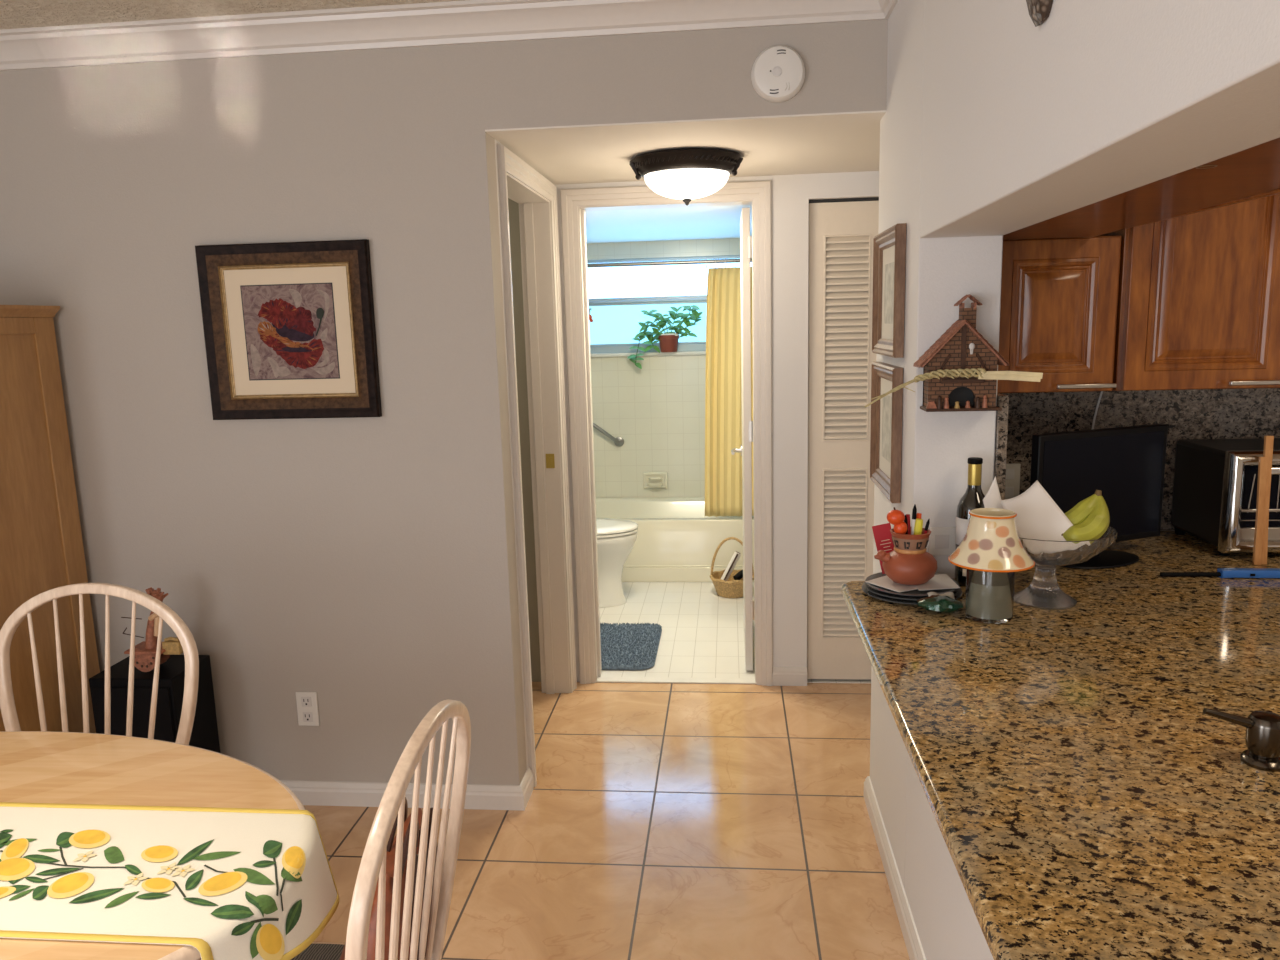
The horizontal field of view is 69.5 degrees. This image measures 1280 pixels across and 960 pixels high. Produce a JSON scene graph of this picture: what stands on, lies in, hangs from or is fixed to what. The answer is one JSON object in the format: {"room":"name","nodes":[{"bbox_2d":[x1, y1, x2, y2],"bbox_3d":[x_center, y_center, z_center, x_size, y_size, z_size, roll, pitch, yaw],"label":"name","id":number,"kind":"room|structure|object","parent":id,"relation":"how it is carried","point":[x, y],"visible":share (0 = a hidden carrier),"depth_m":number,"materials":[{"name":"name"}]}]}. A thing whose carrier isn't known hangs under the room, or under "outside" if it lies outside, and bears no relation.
{"room":"dining room","nodes":[
{"label":"dining room","id":0,"kind":"room"},
{"bbox_2d":[0,0,464,29],"bbox_3d":[-0.289,-0.877,-0.287,5.900,0.060,6.080,-1,10,6],"label":"ceiling","id":1,"kind":"structure","parent":0,"point":[14,14],"depth_m":2.56,"materials":[{"name":"beige paint"}]},
{"bbox_2d":[0,20,887,784],"bbox_3d":[-1.096,-0.131,2.962,3.645,2.460,0.110,-1,10,6],"label":"wall","id":2,"kind":"structure","parent":0,"point":[367,565],"depth_m":2.87,"materials":[{"name":"grey paint"}]},
{"bbox_2d":[195,239,381,419],"bbox_3d":[-1.077,-0.454,2.832,0.539,0.532,0.028,-1,10,6],"label":"framed picture","id":3,"kind":"object","parent":2,"relation":"attached to","point":[289,328],"visible":1,"depth_m":2.83,"materials":[{"name":"brown wood"}]},
{"bbox_2d":[240,283,339,380],"bbox_3d":[-1.075,-0.454,2.838,0.293,0.290,0.003,-1,10,6],"label":"print","id":4,"kind":"object","parent":3,"relation":"attached to","point":[289,331],"depth_m":2.84,"materials":[{"name":"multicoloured paper"}]},
{"bbox_2d":[296,692,319,725],"bbox_3d":[-1.101,0.758,3.056,0.072,0.118,0.008,-1,10,6],"label":"wall outlet","id":5,"kind":"object","parent":2,"relation":"attached to","point":[307,703],"visible":1,"depth_m":3.06,"materials":[{"name":"white plastic"}]},
{"bbox_2d":[301,697,311,706],"bbox_3d":[-1.102,0.732,3.050,0.034,0.034,0.003,-1,10,6],"label":"receptacle","id":6,"kind":"object","parent":5,"relation":"attached to","point":[305,701],"depth_m":3.05,"materials":[{"name":"white plastic"}]},
{"bbox_2d":[303,712,312,721],"bbox_3d":[-1.100,0.785,3.059,0.034,0.034,0.003,-1,10,6],"label":"receptacle","id":7,"kind":"object","parent":5,"relation":"attached to","point":[307,716],"depth_m":3.06,"materials":[{"name":"white plastic"}]},
{"bbox_2d":[280,767,533,810],"bbox_3d":[-1.401,1.045,3.198,2.066,0.080,0.146,-1,10,6],"label":"baseboard","id":8,"kind":"structure","parent":2,"relation":"attached to","point":[320,793],"depth_m":3.08,"materials":[{"name":"white wood"}]},
{"bbox_2d":[0,0,897,70],"bbox_3d":[-1.181,-0.802,-0.143,3.195,0.088,5.770,-1,10,6],"label":"crown molding","id":9,"kind":"structure","parent":2,"relation":"attached to","point":[467,21],"depth_m":2.62,"materials":[{"name":"white wood"}]},
{"bbox_2d":[751,45,804,102],"bbox_3d":[0.385,-1.133,2.570,0.150,0.150,0.041,-1,10,6],"label":"smoke detector","id":10,"kind":"object","parent":2,"relation":"attached to","point":[778,72],"visible":1,"depth_m":2.56,"materials":[{"name":"white plastic"}]},
{"bbox_2d":[495,140,528,767],"bbox_3d":[-0.426,-0.067,3.460,0.120,2.130,0.970,-1,10,6],"label":"wall","id":11,"kind":"structure","parent":0,"point":[496,141],"depth_m":2.97,"materials":[{"name":"white paint"}]},
{"bbox_2d":[497,144,576,786],"bbox_3d":[-0.357,-0.061,3.442,0.021,2.120,0.891,-1,10,6],"label":"trim","id":12,"kind":"structure","parent":11,"relation":"attached to","point":[510,163],"depth_m":3.13,"materials":[{"name":"white wood"}]},
{"bbox_2d":[507,173,569,693],"bbox_3d":[-0.426,-0.032,3.454,0.124,2.063,0.777,-1,10,6],"label":"trim","id":13,"kind":"structure","parent":11,"relation":"attached to","point":[534,209],"depth_m":3.80,"materials":[{"name":"white paint"}]},
{"bbox_2d":[508,198,540,681],"bbox_3d":[-1.633,-0.234,3.980,2.380,2.450,1.820,-1,10,6],"label":"wall","id":14,"kind":"structure","parent":0,"point":[514,224],"depth_m":3.94,"materials":[{"name":"paint"}]},
{"bbox_2d":[303,582,909,959],"bbox_3d":[-0.060,1.315,1.814,5.900,0.062,9.500,-1,10,6],"label":"floor","id":15,"kind":"structure","parent":0,"point":[659,821],"depth_m":2.91,"materials":[{"name":"beige tile"}]},
{"bbox_2d":[0,305,99,732],"bbox_3d":[-2.131,0.327,2.795,0.647,1.669,0.519,-1,10,6],"label":"tall cabinet","id":16,"kind":"object","parent":15,"relation":"on","point":[42,549],"visible":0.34,"depth_m":2.82,"materials":[{"name":"brown wood"}]},
{"bbox_2d":[0,582,200,959],"bbox_3d":[-1.327,0.776,2.054,0.529,0.995,0.505,0,10,9],"label":"chair","id":17,"kind":"object","parent":15,"relation":"on","point":[7,703],"visible":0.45,"depth_m":2.20,"materials":[{"name":"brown wood"}]},
{"bbox_2d":[0,731,304,959],"bbox_3d":[-1.294,0.980,1.558,1.540,0.747,0.960,-1,10,6],"label":"dining table","id":18,"kind":"object","parent":15,"relation":"on","point":[36,766],"visible":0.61,"depth_m":1.72,"materials":[{"name":"brown wood"}]},
{"bbox_2d":[0,802,338,959],"bbox_3d":[-1.251,0.683,1.498,1.503,0.156,0.355,-1,10,6],"label":"table runner","id":19,"kind":"object","parent":18,"relation":"on","point":[222,883],"visible":1,"depth_m":1.42,"materials":[{"name":"beige fabric"}]},
{"bbox_2d":[89,655,219,752],"bbox_3d":[-1.532,0.855,2.948,0.269,0.545,0.220,-1,10,6],"label":"speaker box","id":20,"kind":"object","parent":15,"relation":"on","point":[204,734],"visible":0.19,"depth_m":2.82,"materials":[{"name":"black wood"}]},
{"bbox_2d":[91,687,174,742],"bbox_3d":[-1.542,0.871,2.843,0.249,0.490,0.007,-1,10,6],"label":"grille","id":21,"kind":"object","parent":20,"relation":"attached to","point":[164,730],"depth_m":2.81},
{"bbox_2d":[121,587,182,671],"bbox_3d":[-1.500,0.458,2.856,0.171,0.261,0.095,-1,10,6],"label":"figurine","id":22,"kind":"object","parent":20,"relation":"on","point":[145,651],"visible":0.7,"depth_m":2.84,"materials":[{"name":"orange ceramic"}]},
{"bbox_2d":[312,699,470,959],"bbox_3d":[-0.544,0.852,1.484,0.505,0.995,0.529,-1,10,5],"label":"chair","id":23,"kind":"object","parent":15,"relation":"on","point":[373,862],"visible":0.98,"depth_m":1.41,"materials":[{"name":"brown wood"}]},
{"bbox_2d":[291,944,343,959],"bbox_3d":[-0.586,0.878,1.491,0.359,0.026,0.388,-1,10,6],"label":"seat cushion","id":24,"kind":"object","parent":23,"relation":"on","point":[313,951],"visible":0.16,"depth_m":1.64,"materials":[{"name":"grey fabric"}]},
{"bbox_2d":[340,797,437,959],"bbox_3d":[-0.444,0.698,1.596,0.167,0.282,0.308,-1,10,6],"label":"handbag","id":25,"kind":"object","parent":24,"relation":"on","point":[391,846],"visible":0.27,"depth_m":1.51,"materials":[{"name":"brown leather"}]},
{"bbox_2d":[596,518,637,607],"bbox_3d":[-0.354,0.310,5.215,0.694,0.787,0.460,-1,10,6],"label":"toilet","id":26,"kind":"object","parent":15,"relation":"on","point":[616,538],"visible":0.37,"depth_m":5.14,"materials":[{"name":"white ceramic"}]},
{"bbox_2d":[600,622,661,669],"bbox_3d":[-0.130,0.806,4.524,0.448,0.028,0.612,-1,10,6],"label":"bath rug","id":27,"kind":"object","parent":15,"relation":"on","point":[627,646],"visible":0.7,"depth_m":4.48,"materials":[{"name":"fabric"}]},
{"bbox_2d":[596,497,753,581],"bbox_3d":[0.335,0.368,5.960,1.990,0.383,0.759,-1,10,6],"label":"bathtub","id":28,"kind":"object","parent":15,"relation":"on","point":[675,541],"visible":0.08,"depth_m":5.62,"materials":[{"name":"beige ceramic"}]},
{"bbox_2d":[595,677,756,683],"bbox_3d":[0.158,0.887,4.087,0.735,0.008,0.055,-1,10,6],"label":"threshold","id":29,"kind":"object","parent":15,"relation":"on","point":[599,679],"depth_m":4.08,"materials":[{"name":"white stone"}]},
{"bbox_2d":[709,537,753,597],"bbox_3d":[0.531,0.493,5.326,0.262,0.338,0.262,-1,10,6],"label":"wicker basket","id":30,"kind":"object","parent":15,"relation":"on","point":[732,588],"visible":0.75,"depth_m":5.28,"materials":[{"name":"beige wicker"}]},
{"bbox_2d":[721,551,740,580],"bbox_3d":[0.523,0.501,5.316,0.128,0.176,0.046,-5,10,-21],"label":"magazine","id":31,"kind":"object","parent":30,"relation":"in","point":[736,555],"visible":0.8,"depth_m":5.30,"materials":[{"name":"white paper"}]},
{"bbox_2d":[733,570,742,579],"bbox_3d":[0.584,0.547,5.317,0.099,0.053,0.045,-9,12,-36],"label":"brush","id":32,"kind":"object","parent":30,"relation":"in","point":[739,575],"visible":0.53,"depth_m":5.29,"materials":[{"name":"black plastic"}]},
{"bbox_2d":[586,238,739,497],"bbox_3d":[0.248,-0.354,5.150,2.200,2.090,2.330,-1,10,6],"label":"wall","id":33,"kind":"structure","parent":0,"point":[657,409],"depth_m":6.24,"materials":[{"name":"beige tile"}]},
{"bbox_2d":[593,423,623,446],"bbox_3d":[-0.348,-0.400,6.252,0.468,0.365,0.061,-1,10,6],"label":"grab bar","id":34,"kind":"object","parent":33,"relation":"attached to","point":[618,441],"visible":0.52,"depth_m":6.23,"materials":[{"name":"grey metal"}]},
{"bbox_2d":[643,472,667,488],"bbox_3d":[0.103,0.006,6.279,0.168,0.112,0.063,-1,10,6],"label":"soap dish","id":35,"kind":"object","parent":33,"relation":"attached to","point":[650,479],"visible":1,"depth_m":6.29,"materials":[{"name":"beige ceramic"}]},
{"bbox_2d":[648,482,662,486],"bbox_3d":[0.104,0.034,6.281,0.104,0.028,0.057,-1,10,6],"label":"tray","id":36,"kind":"object","parent":35,"relation":"on","point":[650,484],"depth_m":6.27,"materials":[{"name":"beige ceramic"}]},
{"bbox_2d":[587,255,751,356],"bbox_3d":[0.217,-1.150,6.123,1.255,0.637,0.105,-1,10,6],"label":"window","id":37,"kind":"structure","parent":33,"relation":"in","point":[617,296],"depth_m":6.15,"materials":[{"name":"glass"}]},
{"bbox_2d":[627,305,702,368],"bbox_3d":[0.166,-0.943,6.100,0.509,0.408,0.144,-1,10,6],"label":"potted plant","id":38,"kind":"object","parent":37,"relation":"on","point":[668,341],"visible":1,"depth_m":6.07,"materials":[{"name":"green plant"}]},
{"bbox_2d":[587,258,751,267],"bbox_3d":[0.259,-1.262,5.353,2.000,0.056,0.056,-1,10,6],"label":"curtain rod","id":39,"kind":"object","parent":33,"relation":"attached to","point":[711,261],"visible":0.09,"depth_m":5.36,"materials":[{"name":"grey metal"}]},
{"bbox_2d":[705,258,753,516],"bbox_3d":[0.723,-0.533,5.438,0.708,1.521,0.044,-1,10,6],"label":"shower curtain","id":40,"kind":"object","parent":39,"relation":"hanging from","point":[723,403],"visible":0.32,"depth_m":5.46,"materials":[{"name":"yellow fabric"}]},
{"bbox_2d":[585,205,751,243],"bbox_3d":[0.220,-1.408,4.970,2.200,0.050,2.330,-1,10,6],"label":"ceiling","id":41,"kind":"structure","parent":0,"point":[710,222],"depth_m":5.01,"materials":[{"name":"paint"}]},
{"bbox_2d":[485,110,885,184],"bbox_3d":[0.047,-1.142,3.172,5.900,0.060,1.080,-1,10,6],"label":"ceiling","id":42,"kind":"structure","parent":0,"point":[841,142],"depth_m":2.96,"materials":[{"name":"paint"}]},
{"bbox_2d":[629,148,742,205],"bbox_3d":[0.163,-1.040,3.221,0.394,0.161,0.398,-1,10,6],"label":"ceiling lamp","id":43,"kind":"object","parent":42,"relation":"attached to","point":[685,174],"visible":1,"depth_m":3.10,"materials":[{"name":"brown glass"}]},
{"bbox_2d":[555,171,878,681],"bbox_3d":[0.670,-0.171,3.892,2.220,2.130,0.120,-1,10,6],"label":"wall","id":44,"kind":"structure","parent":0,"point":[791,195],"depth_m":3.81,"materials":[{"name":"white paint"}]},
{"bbox_2d":[560,180,772,685],"bbox_3d":[0.133,-0.155,3.946,0.849,2.110,0.162,-1,10,6],"label":"trim","id":45,"kind":"structure","parent":44,"relation":"attached to","point":[760,191],"depth_m":3.83,"materials":[{"name":"white wood"}]},
{"bbox_2d":[731,208,753,670],"bbox_3d":[0.473,-0.188,4.303,0.090,2.013,0.666,-1,10,5],"label":"door","id":46,"kind":"structure","parent":44,"relation":"in","point":[745,238],"depth_m":4.01,"materials":[{"name":"paint"}]},
{"bbox_2d":[772,667,806,685],"bbox_3d":[0.648,0.851,4.002,0.151,0.080,0.016,-1,10,6],"label":"baseboard","id":47,"kind":"structure","parent":44,"relation":"attached to","point":[781,676],"depth_m":4.00,"materials":[{"name":"white wood"}]},
{"bbox_2d":[807,201,878,679],"bbox_3d":[1.010,-0.124,3.849,0.609,2.010,0.041,-1,10,6],"label":"door","id":48,"kind":"structure","parent":44,"relation":"in","point":[840,536],"depth_m":3.85,"materials":[{"name":"beige paint"}]},
{"bbox_2d":[809,197,878,202],"bbox_3d":[0.982,-1.123,3.687,0.618,0.011,0.040,-1,10,6],"label":"trim","id":49,"kind":"structure","parent":44,"relation":"attached to","point":[866,198],"depth_m":3.69,"materials":[{"name":"black metal"}]},
{"bbox_2d":[870,0,1002,886],"bbox_3d":[0.789,-0.109,2.531,0.190,2.460,0.610,-1,10,6],"label":"wall pier","id":50,"kind":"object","parent":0,"point":[937,447],"visible":0.18,"depth_m":2.24,"materials":[{"name":"white paint"}]},
{"bbox_2d":[870,362,902,502],"bbox_3d":[0.682,-0.144,2.568,0.026,0.352,0.365,-1,10,6],"label":"framed picture","id":51,"kind":"object","parent":50,"relation":"attached to","point":[886,413],"visible":1,"depth_m":2.56,"materials":[{"name":"brown wood"}]},
{"bbox_2d":[882,393,891,462],"bbox_3d":[0.690,-0.144,2.567,0.001,0.182,0.195,-1,10,6],"label":"print","id":52,"kind":"object","parent":51,"relation":"attached to","point":[887,400],"depth_m":2.59},
{"bbox_2d":[872,223,905,357],"bbox_3d":[0.672,-0.506,2.506,0.026,0.332,0.365,-1,10,6],"label":"framed picture","id":53,"kind":"object","parent":50,"relation":"attached to","point":[889,246],"visible":1,"depth_m":2.50,"materials":[{"name":"brown wood"}]},
{"bbox_2d":[884,261,894,323],"bbox_3d":[0.680,-0.506,2.505,0.001,0.162,0.195,-1,10,6],"label":"print","id":54,"kind":"object","parent":53,"relation":"attached to","point":[888,265],"depth_m":2.53},
{"bbox_2d":[929,527,955,554],"bbox_3d":[0.768,0.150,2.262,0.114,0.071,0.008,-1,10,6],"label":"light switch","id":55,"kind":"object","parent":50,"relation":"attached to","point":[942,539],"visible":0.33,"depth_m":2.26,"materials":[{"name":"white plastic"}]},
{"bbox_2d":[913,294,1008,411],"bbox_3d":[0.746,-0.296,2.148,0.200,0.266,0.077,-1,10,6],"label":"brick house","id":56,"kind":"object","parent":50,"relation":"attached to","point":[961,346],"visible":0.99,"depth_m":2.13,"materials":[{"name":"brown brick"}]},
{"bbox_2d":[864,368,1042,407],"bbox_3d":[0.715,-0.212,2.114,0.395,0.086,0.017,-1,10,6],"label":"frond","id":57,"kind":"object","parent":56,"relation":"on","point":[982,373],"visible":1,"depth_m":2.10,"materials":[{"name":"plant"}]},
{"bbox_2d":[920,406,1001,411],"bbox_3d":[0.752,-0.169,2.170,0.170,0.007,0.077,-1,10,6],"label":"shelf","id":58,"kind":"object","parent":56,"relation":"attached to","point":[926,408],"depth_m":2.14,"materials":[{"name":"brown wood"}]},
{"bbox_2d":[904,754,993,959],"bbox_3d":[0.590,0.991,0.763,0.115,0.898,3.270,-1,10,6],"label":"wall","id":59,"kind":"structure","parent":0,"point":[946,922],"depth_m":2.07,"materials":[{"name":"white paint"}]},
{"bbox_2d":[994,393,1008,499],"bbox_3d":[0.893,-0.025,2.480,0.024,0.444,0.518,-1,10,6],"label":"backsplash","id":60,"kind":"structure","parent":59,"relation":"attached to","point":[1002,400],"depth_m":2.21,"materials":[{"name":"stone"}]},
{"bbox_2d":[842,531,1279,959],"bbox_3d":[1.527,0.480,0.837,2.333,0.030,3.765,-1,10,6],"label":"countertop","id":61,"kind":"structure","parent":59,"relation":"on","point":[1085,802],"depth_m":1.36,"materials":[{"name":"brown stone"}]},
{"bbox_2d":[862,585,962,603],"bbox_3d":[0.633,0.259,2.156,0.226,0.008,0.226,-1,10,6],"label":"glass plate","id":62,"kind":"object","parent":61,"relation":"on","point":[903,601],"visible":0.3,"depth_m":2.10,"materials":[{"name":"black glass"}]},
{"bbox_2d":[863,581,960,599],"bbox_3d":[0.633,0.251,2.154,0.218,0.008,0.218,-1,10,6],"label":"glass plate","id":63,"kind":"object","parent":62,"relation":"on","point":[866,586],"visible":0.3,"depth_m":2.09,"materials":[{"name":"black glass"}]},
{"bbox_2d":[865,572,958,595],"bbox_3d":[0.633,0.242,2.153,0.210,0.008,0.210,-1,10,6],"label":"glass plate","id":64,"kind":"object","parent":63,"relation":"on","point":[916,592],"visible":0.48,"depth_m":2.10,"materials":[{"name":"grey glass"}]},
{"bbox_2d":[872,523,893,573],"bbox_3d":[0.594,0.165,2.228,0.067,0.124,0.018,-1,10,6],"label":"card","id":65,"kind":"object","parent":64,"relation":"on","point":[882,534],"visible":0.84,"depth_m":2.23,"materials":[{"name":"red paper"}]},
{"bbox_2d":[865,575,916,591],"bbox_3d":[0.600,0.238,2.149,0.117,0.001,0.130,-6,11,-26],"label":"paper note","id":66,"kind":"object","parent":64,"relation":"on","point":[886,582],"visible":0.64,"depth_m":2.13,"materials":[{"name":"white paper"}]},
{"bbox_2d":[874,527,936,584],"bbox_3d":[0.625,0.176,2.137,0.123,0.121,0.123,7,13,40],"label":"terracotta pot","id":67,"kind":"object","parent":66,"relation":"on","point":[909,563],"visible":0.93,"depth_m":2.10,"materials":[{"name":"orange ceramic"}]},
{"bbox_2d":[887,507,906,533],"bbox_3d":[0.590,0.140,2.122,0.047,0.159,0.038,-1,10,6],"label":"toy","id":68,"kind":"object","parent":67,"relation":"in","point":[895,517],"visible":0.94,"depth_m":2.10,"materials":[{"name":"plastic"}]},
{"bbox_2d":[904,515,907,533],"bbox_3d":[0.616,0.152,2.128,0.020,0.148,0.008,-7,11,-29],"label":"pen","id":69,"kind":"object","parent":67,"relation":"in","point":[905,520],"visible":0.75,"depth_m":2.11,"materials":[{"name":"black plastic"}]},
{"bbox_2d":[906,514,910,534],"bbox_3d":[0.621,0.151,2.136,0.015,0.146,0.011,7,13,41],"label":"pen","id":70,"kind":"object","parent":67,"relation":"in","point":[907,515],"visible":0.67,"depth_m":2.12,"materials":[{"name":"plastic"}]},
{"bbox_2d":[911,504,916,534],"bbox_3d":[0.628,0.140,2.128,0.016,0.171,0.010,5,12,35],"label":"pen","id":71,"kind":"object","parent":67,"relation":"in","point":[914,512],"visible":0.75,"depth_m":2.12,"materials":[{"name":"white plastic"}]},
{"bbox_2d":[914,519,922,534],"bbox_3d":[0.633,0.157,2.124,0.033,0.140,0.018,7,13,41],"label":"highlighter","id":72,"kind":"object","parent":67,"relation":"in","point":[918,526],"visible":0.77,"depth_m":2.10,"materials":[{"name":"yellow plastic"}]},
{"bbox_2d":[916,513,921,518],"bbox_3d":[0.636,0.150,2.135,0.027,0.149,0.013,-4,10,-12],"label":"marker","id":73,"kind":"object","parent":67,"relation":"in","point":[919,515],"visible":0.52,"depth_m":2.12,"materials":[{"name":"orange plastic"}]},
{"bbox_2d":[923,519,929,533],"bbox_3d":[0.646,0.157,2.128,0.037,0.139,0.008,1,10,12],"label":"pencil","id":74,"kind":"object","parent":67,"relation":"in","point":[928,521],"visible":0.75,"depth_m":2.11,"materials":[{"name":"black plastic"}]},
{"bbox_2d":[915,574,959,590],"bbox_3d":[0.681,0.236,2.139,0.095,0.001,0.135,-1,10,6],"label":"paper note","id":75,"kind":"object","parent":64,"relation":"on","point":[939,581],"visible":0.71,"depth_m":2.12,"materials":[{"name":"white paper"}]},
{"bbox_2d":[916,592,962,612],"bbox_3d":[0.653,0.268,2.023,0.092,0.038,0.094,-1,10,6],"label":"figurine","id":76,"kind":"object","parent":61,"relation":"on","point":[946,602],"visible":1,"depth_m":1.99,"materials":[{"name":"green ceramic"}]},
{"bbox_2d":[954,457,984,586],"bbox_3d":[0.789,0.099,2.189,0.077,0.304,0.077,-1,10,6],"label":"wine bottle","id":77,"kind":"object","parent":61,"relation":"on","point":[973,497],"visible":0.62,"depth_m":2.16,"materials":[{"name":"black glass"}]},
{"bbox_2d":[948,508,1034,623],"bbox_3d":[0.740,0.180,1.948,0.172,0.229,0.172,-5,10,-20],"label":"candle lamp","id":78,"kind":"object","parent":61,"relation":"on","point":[991,550],"visible":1,"depth_m":1.91,"materials":[{"name":"clear glass"}]},
{"bbox_2d":[1014,525,1116,609],"bbox_3d":[0.903,0.187,2.056,0.274,0.170,0.274,-1,10,6],"label":"glass bowl","id":79,"kind":"object","parent":61,"relation":"on","point":[1044,592],"visible":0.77,"depth_m":1.98,"materials":[{"name":"clear glass"}]},
{"bbox_2d":[983,476,1003,508],"bbox_3d":[0.815,0.069,2.101,0.068,0.156,0.007,0,10,12],"label":"paper napkin","id":80,"kind":"object","parent":79,"relation":"in","point":[992,499],"visible":0.42,"depth_m":2.10,"materials":[{"name":"white paper"}]},
{"bbox_2d":[1000,480,1072,540],"bbox_3d":[0.875,0.085,2.018,0.068,0.155,0.194,-7,11,-27],"label":"paper napkin","id":81,"kind":"object","parent":79,"relation":"in","point":[1038,517],"visible":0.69,"depth_m":2.03,"materials":[{"name":"white paper"}]},
{"bbox_2d":[1061,490,1109,540],"bbox_3d":[0.955,0.083,1.994,0.111,0.118,0.080,-1,10,6],"label":"banana bunch","id":82,"kind":"object","parent":79,"relation":"in","point":[1090,518],"visible":0.84,"depth_m":1.98,"materials":[{"name":"food"}]},
{"bbox_2d":[1030,424,1167,568],"bbox_3d":[1.173,0.041,2.358,0.423,0.342,0.150,-6,11,-23],"label":"television","id":83,"kind":"object","parent":61,"relation":"on","point":[1127,464],"visible":0.7,"depth_m":2.35,"materials":[{"name":"black plastic"}]},
{"bbox_2d":[1160,568,1279,577],"bbox_3d":[1.419,0.223,2.206,0.331,0.021,0.030,0,10,8],"label":"gas lighter","id":84,"kind":"object","parent":61,"relation":"on","point":[1221,572],"visible":1,"depth_m":2.20,"materials":[{"name":"blue plastic"}]},
{"bbox_2d":[1171,438,1279,555],"bbox_3d":[1.730,0.040,2.466,0.446,0.276,0.334,-1,10,6],"label":"toaster oven","id":85,"kind":"object","parent":61,"relation":"on","point":[1214,501],"visible":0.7,"depth_m":2.40,"materials":[{"name":"metal"}]},
{"bbox_2d":[1203,708,1279,771],"bbox_3d":[0.854,0.361,1.306,0.114,0.082,0.055,-1,10,6],"label":"coffee pot","id":86,"kind":"object","parent":61,"relation":"on","point":[1262,736],"visible":1,"depth_m":1.29,"materials":[{"name":"silver metal"}]},
{"bbox_2d":[1252,436,1273,564],"bbox_3d":[1.548,0.051,2.294,0.034,0.322,0.034,-1,10,6],"label":"tongs","id":87,"kind":"object","parent":61,"relation":"on","point":[1260,549],"visible":1,"depth_m":2.29,"materials":[{"name":"brown wood"}]},
{"bbox_2d":[965,569,1014,623],"bbox_3d":[0.741,0.230,1.957,0.096,0.126,0.096,-1,10,6],"label":"glass jar","id":88,"kind":"object","parent":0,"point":[989,598],"depth_m":1.92,"materials":[{"name":"clear glass"}]},
{"bbox_2d":[920,0,1279,237],"bbox_3d":[0.583,-0.638,0.481,0.190,0.715,3.270,-1,10,6],"label":"beam","id":89,"kind":"structure","parent":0,"point":[1024,124],"depth_m":1.23,"materials":[{"name":"white paint"}]},
{"bbox_2d":[1026,0,1052,26],"bbox_3d":[0.552,-0.737,1.277,0.022,0.200,0.121,-1,10,6],"label":"carved plaque","id":90,"kind":"object","parent":89,"relation":"attached to","point":[1039,11],"visible":1,"depth_m":1.28,"materials":[{"name":"brown wood"}]},
{"bbox_2d":[1003,137,1279,239],"bbox_3d":[0.836,-0.665,0.600,0.288,0.707,3.360,-1,10,6],"label":"upper cabinet","id":91,"kind":"object","parent":89,"relation":"attached to","point":[1252,173],"visible":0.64,"depth_m":1.59,"materials":[{"name":"brown wood"}]},
{"bbox_2d":[1196,165,1217,168],"bbox_3d":[0.783,-0.436,1.276,0.031,0.007,0.031,-1,10,6],"label":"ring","id":92,"kind":"object","parent":91,"relation":"attached to","point":[1206,165],"visible":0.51,"depth_m":1.27,"materials":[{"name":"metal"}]},
{"bbox_3d":[0.358,0.670,-1.957,0.190,2.460,2.000,-1,10,6],"label":"wall","id":93,"kind":"structure","parent":0,"visible":0},
{"bbox_2d":[864,776,925,959],"bbox_3d":[0.548,1.511,0.157,0.171,0.080,5.896,-1,10,6],"label":"baseboard","id":94,"kind":"structure","parent":93,"relation":"attached to","point":[905,917],"depth_m":2.52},
{"bbox_3d":[1.935,-0.164,2.671,2.065,2.460,0.100,-1,10,6],"label":"wall","id":95,"kind":"structure","parent":0,"visible":0},
{"bbox_2d":[997,236,1120,392],"bbox_3d":[1.065,-0.438,2.468,0.321,0.390,0.320,-1,10,6],"label":"upper cabinet","id":96,"kind":"object","parent":95,"relation":"attached to","point":[1059,296],"visible":0.87,"depth_m":2.34,"materials":[{"name":"brown wood"}]},
{"bbox_2d":[1000,388,1279,529],"bbox_3d":[1.893,-0.119,2.620,1.939,0.529,0.021,-1,10,6],"label":"backsplash","id":97,"kind":"structure","parent":95,"relation":"attached to","point":[1246,413],"depth_m":2.64,"materials":[{"name":"stone"}]},
{"bbox_2d":[1005,464,1020,499],"bbox_3d":[1.077,0.009,2.705,0.068,0.114,0.008,-1,10,6],"label":"wall outlet","id":98,"kind":"object","parent":97,"relation":"attached to","point":[1012,485],"visible":0.44,"depth_m":2.70,"materials":[{"name":"beige plastic"}]},
{"bbox_2d":[1005,487,1013,497],"bbox_3d":[1.078,0.036,2.707,0.034,0.032,0.002,-1,10,6],"label":"receptacle","id":99,"kind":"object","parent":98,"relation":"attached to","point":[1009,491],"depth_m":2.70,"materials":[{"name":"beige plastic"}]},
{"bbox_2d":[1006,469,1014,478],"bbox_3d":[1.076,-0.017,2.697,0.034,0.032,0.002,-1,10,6],"label":"receptacle","id":100,"kind":"object","parent":98,"relation":"attached to","point":[1010,473],"depth_m":2.70,"materials":[{"name":"beige plastic"}]},
{"bbox_2d":[1099,194,1279,390],"bbox_3d":[1.727,-0.666,2.365,1.008,0.838,0.320,-1,10,6],"label":"upper cabinet","id":101,"kind":"object","parent":95,"relation":"attached to","point":[1198,306],"visible":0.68,"depth_m":2.31,"materials":[{"name":"brown wood"}]},
{"bbox_2d":[1091,391,1102,429],"bbox_3d":[1.313,-0.140,2.654,0.035,0.281,0.006,-1,10,6],"label":"power cord","id":102,"kind":"object","parent":101,"relation":"hanging from","point":[1101,393],"visible":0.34,"depth_m":2.64,"materials":[{"name":"grey plastic"}]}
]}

